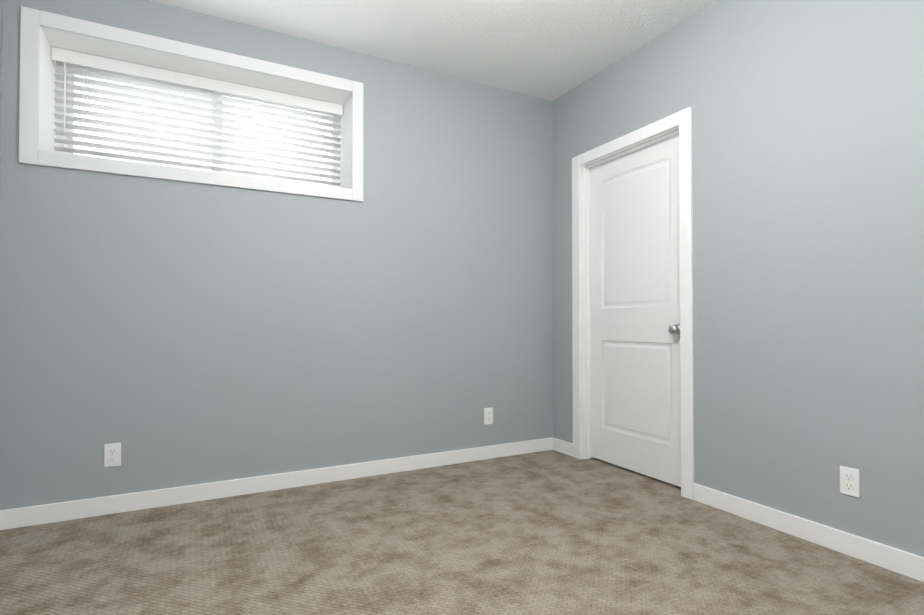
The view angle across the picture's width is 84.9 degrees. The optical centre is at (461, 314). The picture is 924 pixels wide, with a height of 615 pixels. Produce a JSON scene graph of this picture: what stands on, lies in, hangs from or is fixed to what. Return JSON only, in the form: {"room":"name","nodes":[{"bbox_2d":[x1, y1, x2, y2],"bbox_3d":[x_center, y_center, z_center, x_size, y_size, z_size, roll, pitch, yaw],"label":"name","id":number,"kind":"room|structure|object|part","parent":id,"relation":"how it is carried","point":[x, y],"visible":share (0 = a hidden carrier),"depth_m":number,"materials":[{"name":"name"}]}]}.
{"room":"empty basement bedroom","nodes":[
{"label":"empty basement bedroom","id":0,"kind":"room"},
{"bbox_2d":[0,0,2,198],"bbox_3d":[-1.180,-0.354,0.384,0.115,2.634,4.365,0,-1,-28],"label":"wall","id":1,"kind":"structure","parent":0,"point":[1,24],"depth_m":2.34,"materials":[{"name":"grey paint"}]},
{"bbox_2d":[0,510,3,529],"bbox_3d":[-1.149,0.919,0.446,0.016,0.090,4.250,0,-1,-28],"label":"baseboard","id":2,"kind":"structure","parent":1,"relation":"attached to","point":[1,511],"depth_m":2.32,"materials":[{"name":"white wood"}]},
{"bbox_2d":[0,0,552,509],"bbox_3d":[-0.811,-0.312,3.244,3.425,2.634,0.360,0,-1,-28],"label":"wall","id":3,"kind":"structure","parent":0,"point":[170,334],"depth_m":2.90,"materials":[{"name":"grey paint"}]},
{"bbox_2d":[104,443,120,466],"bbox_3d":[-1.749,0.702,2.530,0.070,0.115,0.008,0,-1,-28],"label":"electrical outlet","id":4,"kind":"object","parent":3,"relation":"attached to","point":[112,454],"visible":1,"depth_m":2.53,"materials":[{"name":"white plastic"}]},
{"bbox_2d":[19,6,363,201],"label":"window","id":5,"kind":"structure","parent":3,"relation":"in","point":[53,137],"depth_m":2.83,"materials":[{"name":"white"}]},
{"bbox_2d":[63,62,65,132],"bbox_3d":[-2.055,-1.122,2.614,0.008,0.365,0.008,0,-1,-28],"label":"blind cord","id":6,"kind":"object","parent":5,"relation":"hanging from","point":[64,62],"depth_m":2.61,"materials":[{"name":"white plastic"}]},
{"bbox_2d":[83,66,85,109],"bbox_3d":[-1.997,-1.063,2.665,0.002,0.541,0.002,0,-1,-28],"label":"blind cord","id":7,"kind":"object","parent":5,"relation":"hanging from","point":[85,100],"depth_m":2.67,"materials":[{"name":"white fabric"}]},
{"bbox_3d":[-1.458,-1.076,2.972,1.507,0.593,0.068,0,-1,-28],"label":"window blind rails","id":8,"kind":"part","parent":5,"relation":"part of","materials":[{"name":"white plastic"}]},
{"bbox_3d":[-1.503,-1.073,3.058,1.465,0.552,0.004,0,-1,-28],"label":"glass","id":9,"kind":"part","parent":5,"relation":"part of","materials":[{"name":"clear glass"}]},
{"bbox_2d":[214,91,216,118],"bbox_3d":[-1.448,-1.059,2.953,0.002,0.541,0.002,0,-1,-28],"label":"blind cord","id":10,"kind":"object","parent":5,"relation":"hanging from","point":[214,91],"depth_m":2.95,"materials":[{"name":"white fabric"}]},
{"bbox_2d":[4,437,559,529],"bbox_3d":[-0.711,0.957,3.066,3.165,0.090,0.016,0,-1,-28],"label":"baseboard","id":11,"kind":"structure","parent":3,"relation":"attached to","point":[99,506],"depth_m":2.81,"materials":[{"name":"white wood"}]},
{"bbox_2d":[484,408,492,424],"bbox_3d":[0.187,0.711,3.545,0.070,0.115,0.008,0,-1,-28],"label":"electrical outlet","id":12,"kind":"object","parent":3,"relation":"attached to","point":[488,415],"visible":1,"depth_m":3.54,"materials":[{"name":"white plastic"}]},
{"bbox_2d":[151,0,715,101],"bbox_3d":[0.601,-1.704,1.540,4.325,0.100,4.725,0,-1,-28],"label":"ceiling","id":13,"kind":"structure","parent":0,"point":[550,50],"depth_m":2.90,"materials":[{"name":"white paint"}]},
{"bbox_2d":[0,450,923,614],"bbox_3d":[0.601,1.004,1.501,4.325,0.050,4.725,0,-1,-28],"label":"floor","id":14,"kind":"structure","parent":0,"point":[550,532],"depth_m":2.06,"materials":[{"name":"carpet"}]},
{"bbox_2d":[552,0,923,556],"bbox_3d":[1.751,-0.332,1.921,0.115,2.634,4.365,0,-1,-28],"label":"wall","id":15,"kind":"structure","parent":0,"point":[808,201],"depth_m":2.27,"materials":[{"name":"grey paint"}]},
{"bbox_2d":[572,107,694,499],"bbox_3d":[1.071,-0.061,3.196,0.132,2.130,0.981,0,-1,-28],"label":"door frame","id":16,"kind":"structure","parent":15,"relation":"attached to","point":[682,119],"depth_m":3.15,"materials":[{"name":"white wood"}]},
{"bbox_2d":[590,134,680,486],"bbox_3d":[1.076,-0.026,3.198,0.103,2.033,0.815,0,-1,-28],"label":"door","id":17,"kind":"structure","parent":15,"relation":"in","point":[635,394],"depth_m":3.18,"materials":[{"name":"white wood"}]},
{"bbox_3d":[1.218,0.085,2.888,0.068,0.066,0.066,0,-1,-28],"label":"knob","id":18,"kind":"part","parent":17,"relation":"part of","materials":[{"name":"grey metal"}]},
{"bbox_2d":[693,483,923,581],"bbox_3d":[1.491,0.946,2.262,0.013,0.090,1.039,0,-1,-28],"label":"baseboard","id":19,"kind":"structure","parent":15,"relation":"attached to","point":[904,563],"depth_m":2.17,"materials":[{"name":"white wood"}]},
{"bbox_2d":[840,466,859,497],"bbox_3d":[1.592,0.686,2.077,0.008,0.115,0.070,0,-1,-28],"label":"outlet","id":20,"kind":"object","parent":15,"relation":"attached to","point":[849,482],"visible":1,"depth_m":2.07,"materials":[{"name":"white plastic"}]}
]}

